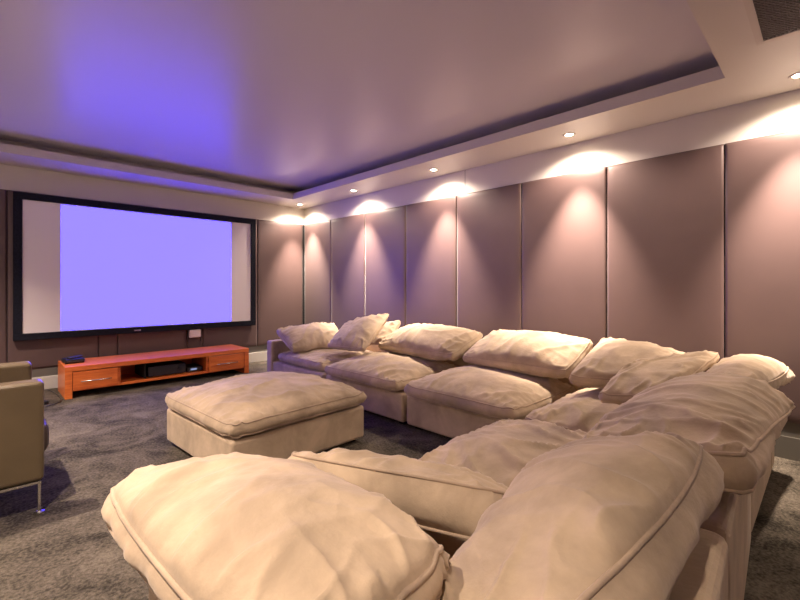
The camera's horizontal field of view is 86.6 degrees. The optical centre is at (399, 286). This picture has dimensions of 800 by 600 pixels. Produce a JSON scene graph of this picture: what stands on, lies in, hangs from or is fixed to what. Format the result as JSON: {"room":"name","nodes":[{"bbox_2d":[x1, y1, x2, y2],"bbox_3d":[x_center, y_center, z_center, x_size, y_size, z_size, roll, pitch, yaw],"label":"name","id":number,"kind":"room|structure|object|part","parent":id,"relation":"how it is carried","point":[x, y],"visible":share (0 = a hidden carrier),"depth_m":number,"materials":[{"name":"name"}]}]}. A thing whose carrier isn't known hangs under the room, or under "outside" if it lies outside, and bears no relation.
{"room":"home theater","nodes":[
{"label":"home theater","id":0,"kind":"room"},
{"bbox_2d":[0,164,303,224],"bbox_3d":[-3.300,-0.275,5.400,4.650,2.800,0.200,0,0,-45],"label":"wall","id":1,"kind":"structure","parent":0,"point":[15,178],"depth_m":5.27,"materials":[{"name":"white paint"}]},
{"bbox_2d":[0,189,6,362],"bbox_3d":[-4.427,-0.066,4.136,0.873,1.902,0.016,0,0,-45],"label":"wall panel","id":2,"kind":"object","parent":1,"relation":"attached to","point":[3,193],"visible":0.85,"depth_m":4.42,"materials":[{"name":"fabric"}]},
{"bbox_2d":[8,190,97,368],"bbox_3d":[-3.832,-0.066,4.722,0.783,1.902,0.017,0,0,-45],"label":"wall panel","id":3,"kind":"object","parent":1,"relation":"attached to","point":[42,353],"visible":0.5,"depth_m":4.61,"materials":[{"name":"fabric"}]},
{"bbox_2d":[99,201,116,356],"bbox_3d":[-3.483,-0.066,5.066,0.183,1.902,0.016,0,0,-45],"label":"wall panel","id":4,"kind":"object","parent":1,"relation":"attached to","point":[107,343],"visible":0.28,"depth_m":5.06,"materials":[{"name":"fabric"}]},
{"bbox_2d":[13,191,255,340],"bbox_3d":[-3.099,-0.216,5.368,2.656,1.562,0.068,0,0,-45],"label":"projection screen","id":5,"kind":"object","parent":1,"relation":"attached to","point":[82,268],"visible":1,"depth_m":5.11,"materials":[{"name":"white projection screen fabric"},{"name":"black velvet"}]},
{"bbox_2d":[32,351,266,389],"bbox_3d":[-3.159,1.052,5.388,4.434,0.145,0.016,0,0,-45],"label":"baseboard","id":6,"kind":"structure","parent":1,"relation":"attached to","point":[50,382],"depth_m":4.72,"materials":[{"name":"beige"}]},
{"bbox_2d":[32,345,266,377],"bbox_3d":[-3.156,0.927,5.397,4.450,0.105,0.006,0,0,-45],"label":"trim","id":7,"kind":"structure","parent":1,"relation":"attached to","point":[49,371],"depth_m":4.70,"materials":[{"name":"grey paint"}]},
{"bbox_2d":[118,203,186,354],"bbox_3d":[-3.134,-0.066,5.410,0.783,1.902,0.017,0,0,-45],"label":"wall panel","id":8,"kind":"object","parent":1,"relation":"attached to","point":[131,343],"visible":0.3,"depth_m":5.38,"materials":[{"name":"fabric"}]},
{"bbox_2d":[7,190,303,362],"bbox_3d":[-3.159,-0.066,5.398,4.448,1.901,0.002,0,0,-45],"label":"trim","id":9,"kind":"structure","parent":1,"relation":"attached to","point":[7,190],"depth_m":4.45,"materials":[{"name":"black"}]},
{"bbox_2d":[187,329,200,341],"bbox_3d":[-2.762,0.654,5.713,0.170,0.172,0.050,0,0,-45],"label":"wall sensor","id":10,"kind":"object","parent":1,"relation":"attached to","point":[193,333],"visible":0.98,"depth_m":5.68,"materials":[{"name":"white plastic"}]},
{"bbox_2d":[187,211,201,347],"bbox_3d":[-2.782,-0.066,5.758,0.193,1.902,0.016,0,0,-45],"label":"wall panel","id":11,"kind":"object","parent":1,"relation":"attached to","point":[193,342],"visible":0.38,"depth_m":5.76,"materials":[{"name":"fabric"}]},
{"bbox_2d":[203,213,256,346],"bbox_3d":[-2.429,-0.066,6.105,0.783,1.902,0.017,0,0,-45],"label":"wall panel","id":12,"kind":"object","parent":1,"relation":"attached to","point":[243,336],"visible":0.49,"depth_m":6.13,"materials":[{"name":"fabric"}]},
{"bbox_2d":[257,219,302,345],"bbox_3d":[-1.869,-0.066,6.658,0.778,1.902,0.016,0,0,-45],"label":"wall panel","id":13,"kind":"object","parent":1,"relation":"attached to","point":[279,244],"visible":0.8,"depth_m":6.61,"materials":[{"name":"fabric"}]},
{"bbox_2d":[0,0,799,208],"bbox_3d":[-0.490,-1.535,2.693,4.450,0.150,7.600,0,0,-45],"label":"ceiling","id":14,"kind":"structure","parent":0,"point":[292,95],"depth_m":2.89,"materials":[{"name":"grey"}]},
{"bbox_2d":[0,361,799,599],"bbox_3d":[-0.490,1.225,2.693,4.850,0.200,8.000,0,0,-45],"label":"floor","id":15,"kind":"structure","parent":0,"point":[98,436],"depth_m":2.28,"materials":[{"name":"carpet"}]},
{"bbox_2d":[0,361,48,514],"bbox_3d":[-2.348,0.775,2.157,0.832,0.700,0.869,0,0,-45],"label":"armchair","id":16,"kind":"object","parent":15,"relation":"on","point":[24,429],"visible":1,"depth_m":2.07,"materials":[{"name":"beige leather"}]},
{"bbox_3d":[-2.611,0.718,2.414,0.778,0.495,0.120,0,0,-45],"label":"arm","id":17,"kind":"part","parent":16,"relation":"part of","materials":[{"name":"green leather"}]},
{"bbox_3d":[-2.095,0.718,1.891,0.778,0.495,0.120,0,0,-45],"label":"arm","id":18,"kind":"part","parent":16,"relation":"part of","materials":[{"name":"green leather"}]},
{"bbox_3d":[-1.800,1.046,2.118,0.011,0.142,0.018,0,0,-45],"label":"leg","id":19,"kind":"part","parent":16,"relation":"part of","materials":[{"name":"silver metal"}]},
{"bbox_2d":[44,418,48,450],"bbox_3d":[-2.296,0.800,2.219,0.672,0.180,0.592,0,0,-45],"label":"seat cushion","id":20,"kind":"object","parent":16,"relation":"on","point":[46,429],"depth_m":2.25,"materials":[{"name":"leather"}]},
{"bbox_2d":[44,389,61,406],"bbox_3d":[-3.522,1.120,4.097,0.431,0.009,1.192,0,0,-11],"label":"cable","id":21,"kind":"object","parent":15,"relation":"on","point":[47,389],"visible":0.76,"depth_m":4.18,"materials":[{"name":"black plastic"}]},
{"bbox_2d":[58,344,248,399],"bbox_3d":[-2.841,0.964,5.081,1.905,0.323,0.573,0,0,-45],"label":"tv console","id":22,"kind":"object","parent":15,"relation":"on","point":[105,371],"visible":0.98,"depth_m":4.87,"materials":[{"name":"brown wood"}]},
{"bbox_3d":[-3.508,0.989,4.444,0.060,0.273,0.545,0,0,-45],"label":"panel","id":23,"kind":"part","parent":22,"relation":"part of","materials":[{"name":"brown wood"}]},
{"bbox_2d":[61,357,84,363],"bbox_3d":[-3.468,0.777,4.502,0.182,0.050,0.170,0,0,39],"label":"box","id":24,"kind":"object","parent":22,"relation":"on","point":[80,359],"visible":0.91,"depth_m":4.45,"materials":[{"name":"black plastic"}]},
{"bbox_2d":[67,355,82,358],"bbox_3d":[-3.444,0.741,4.499,0.048,0.022,0.150,0,0,10],"label":"remote control","id":25,"kind":"object","parent":24,"relation":"on","point":[76,356],"visible":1,"depth_m":4.48,"materials":[{"name":"grey plastic"}]},
{"bbox_3d":[-3.261,0.954,4.517,0.386,0.192,0.296,0,0,-45],"label":"drawer","id":26,"kind":"part","parent":22,"relation":"part of","materials":[{"name":"brown wood"}]},
{"bbox_3d":[-3.147,0.960,4.401,0.260,0.011,0.034,0,0,-45],"label":"handle","id":27,"kind":"part","parent":22,"relation":"part of","materials":[{"name":"silver metal"}]},
{"bbox_2d":[72,368,239,391],"bbox_3d":[-2.851,1.046,5.091,1.785,0.022,0.505,0,0,-45],"label":"shelf","id":28,"kind":"object","parent":22,"relation":"attached to","point":[127,377],"depth_m":4.86,"materials":[{"name":"brown wood"}]},
{"bbox_3d":[-3.035,0.954,5.278,1.785,0.203,0.020,0,0,-45],"label":"panel","id":29,"kind":"part","parent":22,"relation":"part of","materials":[{"name":"brown wood"}]},
{"bbox_2d":[146,360,185,376],"bbox_3d":[-2.830,0.975,5.080,0.400,0.120,0.335,0,0,-45],"label":"receiver","id":30,"kind":"object","parent":22,"relation":"on","point":[174,366],"visible":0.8,"depth_m":5.00,"materials":[{"name":"black plastic"}]},
{"bbox_3d":[-2.291,0.954,5.474,0.442,0.192,0.296,0,0,-45],"label":"drawer","id":31,"kind":"part","parent":22,"relation":"part of","materials":[{"name":"brown wood"}]},
{"bbox_3d":[-2.194,0.989,5.739,0.060,0.273,0.545,0,0,-45],"label":"panel","id":32,"kind":"part","parent":22,"relation":"part of","materials":[{"name":"brown wood"}]},
{"bbox_2d":[165,371,366,461],"bbox_3d":[-0.965,0.888,3.065,1.084,0.474,1.084,0,0,42],"label":"footstool","id":33,"kind":"object","parent":15,"relation":"on","point":[280,413],"visible":1,"depth_m":2.74,"materials":[{"name":"beige fabric"}]},
{"bbox_2d":[267,339,386,377],"bbox_3d":[-0.775,0.865,4.962,1.100,0.520,1.142,0,0,-45],"label":"sofa section","id":34,"kind":"object","parent":15,"relation":"on","point":[280,357],"visible":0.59,"depth_m":4.64,"materials":[{"name":"beige fabric"}]},
{"bbox_3d":[-1.167,0.860,5.288,1.000,0.470,0.126,0,0,-45],"label":"arm","id":35,"kind":"part","parent":34,"relation":"part of","materials":[{"name":"beige fabric"}]},
{"bbox_2d":[277,322,337,352],"bbox_3d":[-0.950,0.578,4.962,0.777,0.302,0.644,0,0,-45],"label":"cushion","id":36,"kind":"object","parent":34,"relation":"on","point":[305,337],"visible":0.82,"depth_m":4.79,"materials":[{"name":"beige fabric"}]},
{"bbox_2d":[278,348,374,370],"bbox_3d":[-0.797,0.769,4.835,0.877,0.162,0.955,0,0,-45],"label":"seat cushion","id":37,"kind":"object","parent":34,"relation":"on","point":[314,360],"depth_m":4.54,"materials":[{"name":"beige fabric"}]},
{"bbox_2d":[327,313,388,351],"bbox_3d":[-0.465,0.467,4.458,0.580,0.372,0.538,0,0,29],"label":"cushion","id":38,"kind":"object","parent":34,"relation":"on","point":[357,334],"visible":1,"depth_m":4.34,"materials":[{"name":"beige fabric"}]},
{"bbox_3d":[-0.455,0.850,5.278,0.200,0.490,1.142,0,0,-45],"label":"frame","id":39,"kind":"part","parent":34,"relation":"part of","materials":[{"name":"beige fabric"}]},
{"bbox_2d":[324,351,471,424],"bbox_3d":[0.004,0.865,4.136,1.150,0.520,1.102,0,0,-45],"label":"sofa section","id":40,"kind":"object","parent":15,"relation":"on","point":[382,376],"visible":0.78,"depth_m":3.69,"materials":[{"name":"beige fabric"}]},
{"bbox_2d":[370,320,400,344],"bbox_3d":[-0.192,0.505,4.731,0.338,0.276,0.257,0,0,33],"label":"cushion","id":41,"kind":"object","parent":40,"relation":"on","point":[388,327],"visible":0.44,"depth_m":4.66,"materials":[{"name":"beige fabric"}]},
{"bbox_2d":[324,351,456,390],"bbox_3d":[-0.071,0.747,4.055,0.930,0.220,1.058,0,0,-45],"label":"seat cushion","id":42,"kind":"object","parent":40,"relation":"on","point":[379,371],"depth_m":3.77,"materials":[{"name":"beige fabric"}]},
{"bbox_2d":[378,323,482,361],"bbox_3d":[0.273,0.525,4.135,0.448,0.320,1.015,0,0,-45],"label":"cushion","id":43,"kind":"object","parent":40,"relation":"on","point":[439,343],"visible":0.99,"depth_m":3.92,"materials":[{"name":"beige fabric"}]},
{"bbox_3d":[0.342,0.850,4.470,0.200,0.490,1.102,0,0,-45],"label":"frame","id":44,"kind":"part","parent":40,"relation":"part of","materials":[{"name":"beige fabric"}]},
{"bbox_2d":[149,451,727,599],"bbox_3d":[0.051,0.834,1.084,1.182,0.582,0.957,0,0,42],"label":"sofa section","id":45,"kind":"object","parent":15,"relation":"on","point":[447,502],"visible":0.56,"depth_m":1.22,"materials":[{"name":"beige fabric"}]},
{"bbox_3d":[-0.240,0.850,0.835,0.880,0.490,0.196,0,0,42],"label":"frame","id":46,"kind":"part","parent":45,"relation":"part of","materials":[{"name":"beige fabric"}]},
{"bbox_2d":[101,454,450,599],"bbox_3d":[-0.287,0.531,0.907,0.503,0.297,0.904,0,0,-45],"label":"cushion","id":47,"kind":"object","parent":45,"relation":"on","point":[265,526],"visible":1,"depth_m":0.72,"materials":[{"name":"beige fabric"}]},
{"bbox_2d":[288,451,508,538],"bbox_3d":[0.074,0.695,1.423,0.912,0.304,0.409,0,0,24],"label":"seat cushion","id":48,"kind":"object","parent":45,"relation":"on","point":[446,501],"depth_m":1.26,"materials":[{"name":"beige fabric"}]},
{"bbox_2d":[440,430,723,599],"bbox_3d":[0.393,0.511,0.913,0.866,0.323,0.406,0,0,-45],"label":"cushion","id":49,"kind":"object","parent":45,"relation":"on","point":[620,515],"visible":0.97,"depth_m":0.76,"materials":[{"name":"beige fabric"}]},
{"bbox_3d":[0.417,0.850,0.756,0.200,0.490,0.957,0,0,42],"label":"frame","id":50,"kind":"part","parent":45,"relation":"part of","materials":[{"name":"beige fabric"}]},
{"bbox_2d":[404,364,587,437],"bbox_3d":[0.765,0.865,3.349,1.172,0.520,1.062,0,0,-45],"label":"sofa section","id":51,"kind":"object","parent":15,"relation":"on","point":[451,403],"visible":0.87,"depth_m":3.02,"materials":[{"name":"beige fabric"}]},
{"bbox_2d":[404,365,575,419],"bbox_3d":[0.688,0.751,3.272,0.954,0.219,1.022,0,0,-45],"label":"seat cushion","id":52,"kind":"object","parent":51,"relation":"on","point":[489,393],"depth_m":2.98,"materials":[{"name":"beige fabric"}]},
{"bbox_2d":[463,328,592,378],"bbox_3d":[0.997,0.508,3.401,0.454,0.322,0.946,0,0,-45],"label":"cushion","id":53,"kind":"object","parent":51,"relation":"on","point":[533,352],"visible":0.98,"depth_m":3.21,"materials":[{"name":"beige fabric"}]},
{"bbox_3d":[1.111,0.850,3.690,0.200,0.490,1.062,0,0,-45],"label":"frame","id":54,"kind":"part","parent":51,"relation":"part of","materials":[{"name":"beige fabric"}]},
{"bbox_2d":[418,418,750,599],"bbox_3d":[0.750,0.865,1.815,1.120,0.520,1.037,0,0,42],"label":"sofa section","id":55,"kind":"object","parent":15,"relation":"on","point":[504,449],"visible":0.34,"depth_m":1.72,"materials":[{"name":"beige fabric"}]},
{"bbox_2d":[420,418,588,487],"bbox_3d":[0.622,0.753,1.846,0.888,0.196,0.913,0,0,42],"label":"seat cushion","id":56,"kind":"object","parent":55,"relation":"on","point":[504,449],"depth_m":1.83,"materials":[{"name":"beige fabric"}]},
{"bbox_2d":[586,369,795,494],"bbox_3d":[1.077,0.492,1.589,0.987,0.282,0.558,0,0,-45],"label":"cushion","id":57,"kind":"object","parent":55,"relation":"on","point":[737,419],"visible":0.75,"depth_m":1.40,"materials":[{"name":"beige fabric"}]},
{"bbox_3d":[1.093,0.850,1.510,0.200,0.490,1.032,0,0,42],"label":"frame","id":58,"kind":"part","parent":55,"relation":"part of","materials":[{"name":"beige fabric"}]},
{"bbox_2d":[525,387,773,531],"bbox_3d":[1.487,0.865,2.550,1.265,0.520,1.062,0,0,-45],"label":"sofa section","id":59,"kind":"object","parent":15,"relation":"on","point":[582,410],"visible":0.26,"depth_m":2.39,"materials":[{"name":"beige fabric"}]},
{"bbox_2d":[525,387,618,430],"bbox_3d":[1.337,0.757,2.550,1.050,0.203,0.833,0,0,-45],"label":"seat cushion","id":60,"kind":"object","parent":59,"relation":"on","point":[582,410],"depth_m":2.42,"materials":[{"name":"beige fabric"}]},
{"bbox_2d":[569,336,684,388],"bbox_3d":[1.519,0.503,2.736,0.658,0.304,0.654,0,0,-45],"label":"cushion","id":61,"kind":"object","parent":59,"relation":"on","point":[610,355],"visible":0.51,"depth_m":2.69,"materials":[{"name":"beige fabric"}]},
{"bbox_2d":[598,350,719,403],"bbox_3d":[1.446,0.490,2.378,0.757,0.259,0.364,0,0,-36],"label":"cushion","id":62,"kind":"object","parent":59,"relation":"on","point":[640,373],"visible":0.68,"depth_m":2.28,"materials":[{"name":"beige fabric"}]},
{"bbox_3d":[1.866,0.850,2.924,0.200,0.490,1.062,0,0,-45],"label":"frame","id":63,"kind":"part","parent":59,"relation":"part of","materials":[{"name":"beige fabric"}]},
{"bbox_2d":[705,353,794,388],"bbox_3d":[1.852,0.489,2.279,1.099,0.243,0.352,0,0,-45],"label":"cushion","id":64,"kind":"object","parent":59,"relation":"on","point":[761,367],"visible":0.36,"depth_m":2.19,"materials":[{"name":"beige fabric"}]},
{"bbox_3d":[1.781,0.850,2.232,0.890,0.490,0.196,0,0,-45],"label":"frame","id":65,"kind":"part","parent":59,"relation":"part of","materials":[{"name":"beige fabric"}]},
{"bbox_2d":[304,89,799,224],"bbox_3d":[1.165,-0.275,4.326,0.200,2.800,8.000,0,0,-45],"label":"wall","id":66,"kind":"structure","parent":0,"point":[778,113],"depth_m":3.62,"materials":[{"name":"white paint"}]},
{"bbox_2d":[0,139,296,193],"bbox_3d":[-0.490,-1.411,2.693,4.450,0.098,7.600,0,0,-45],"label":"trim","id":67,"kind":"structure","parent":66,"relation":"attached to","point":[1,140],"depth_m":4.97,"materials":[{"name":"grey paint"}]},
{"bbox_2d":[305,220,330,323],"bbox_3d":[-1.296,-0.066,6.667,0.016,1.902,0.732,0,0,-45],"label":"wall panel","id":68,"kind":"object","parent":66,"relation":"attached to","point":[318,234],"visible":0.7,"depth_m":6.64,"materials":[{"name":"fabric"}]},
{"bbox_2d":[331,213,364,329],"bbox_3d":[-0.759,-0.066,6.122,0.017,1.902,0.782,0,0,-45],"label":"wall panel","id":69,"kind":"object","parent":66,"relation":"attached to","point":[347,233],"visible":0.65,"depth_m":6.11,"materials":[{"name":"fabric"}]},
{"bbox_2d":[365,205,405,328],"bbox_3d":[-0.204,-0.066,5.559,0.016,1.902,0.782,0,0,-45],"label":"wall panel","id":70,"kind":"object","parent":66,"relation":"attached to","point":[385,229],"visible":0.63,"depth_m":5.51,"materials":[{"name":"fabric"}]},
{"bbox_2d":[406,195,456,326],"bbox_3d":[0.352,-0.066,4.995,0.016,1.902,0.787,0,0,-45],"label":"wall panel","id":71,"kind":"object","parent":66,"relation":"attached to","point":[431,226],"visible":0.64,"depth_m":4.96,"materials":[{"name":"fabric"}]},
{"bbox_2d":[457,183,521,337],"bbox_3d":[0.909,-0.066,4.430,0.017,1.902,0.784,0,0,-45],"label":"wall panel","id":72,"kind":"object","parent":66,"relation":"attached to","point":[489,221],"visible":0.73,"depth_m":4.40,"materials":[{"name":"fabric"}]},
{"bbox_2d":[304,144,724,357],"bbox_3d":[1.093,-0.066,4.255,0.002,1.901,7.600,0,0,-45],"label":"trim","id":73,"kind":"structure","parent":66,"relation":"attached to","point":[724,144],"depth_m":3.02,"materials":[{"name":"black"}]},
{"bbox_2d":[522,167,606,349],"bbox_3d":[1.466,-0.066,3.865,0.016,1.902,0.788,0,0,-45],"label":"wall panel","id":74,"kind":"object","parent":66,"relation":"attached to","point":[564,217],"visible":0.63,"depth_m":3.82,"materials":[{"name":"fabric"}]},
{"bbox_2d":[562,133,575,136],"bbox_3d":[1.421,-1.276,3.567,0.106,0.006,0.106,0,0,-45],"label":"recessed light","id":75,"kind":"object","parent":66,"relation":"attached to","point":[565,134],"visible":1,"depth_m":3.56,"materials":[{"name":"beige"}]},
{"bbox_2d":[607,144,723,369],"bbox_3d":[2.025,-0.066,3.298,0.017,1.902,0.788,0,0,-45],"label":"wall panel","id":76,"kind":"object","parent":66,"relation":"attached to","point":[665,213],"visible":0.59,"depth_m":3.26,"materials":[{"name":"fabric"}]},
{"bbox_2d":[725,129,799,423],"bbox_3d":[2.584,-0.066,2.731,0.017,1.902,0.788,0,0,-45],"label":"wall panel","id":77,"kind":"object","parent":66,"relation":"attached to","point":[762,174],"visible":0.73,"depth_m":2.86,"materials":[{"name":"fabric"}]},
{"bbox_2d":[774,435,799,461],"bbox_3d":[1.089,1.052,4.251,0.014,0.145,7.600,0,0,-45],"label":"baseboard","id":78,"kind":"structure","parent":66,"relation":"attached to","point":[785,447],"depth_m":2.78,"materials":[{"name":"grey paint"}]},
{"bbox_2d":[781,422,799,438],"bbox_3d":[1.094,0.927,4.251,0.006,0.105,7.594,0,0,-45],"label":"trim","id":79,"kind":"structure","parent":66,"relation":"attached to","point":[790,429],"depth_m":2.77,"materials":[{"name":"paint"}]},
{"bbox_2d":[788,72,799,79],"bbox_3d":[2.412,-1.276,2.563,0.106,0.006,0.106,0,0,-45],"label":"recessed light","id":80,"kind":"object","parent":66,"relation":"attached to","point":[795,76],"visible":1,"depth_m":2.57,"materials":[{"name":"beige"}]},
{"bbox_2d":[743,0,799,45],"bbox_3d":[1.869,-1.272,1.761,0.660,0.014,0.660,0,0,-45],"label":"air vent","id":81,"kind":"object","parent":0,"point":[769,20],"visible":1,"depth_m":2.01,"materials":[{"name":"beige metal"}]}
]}

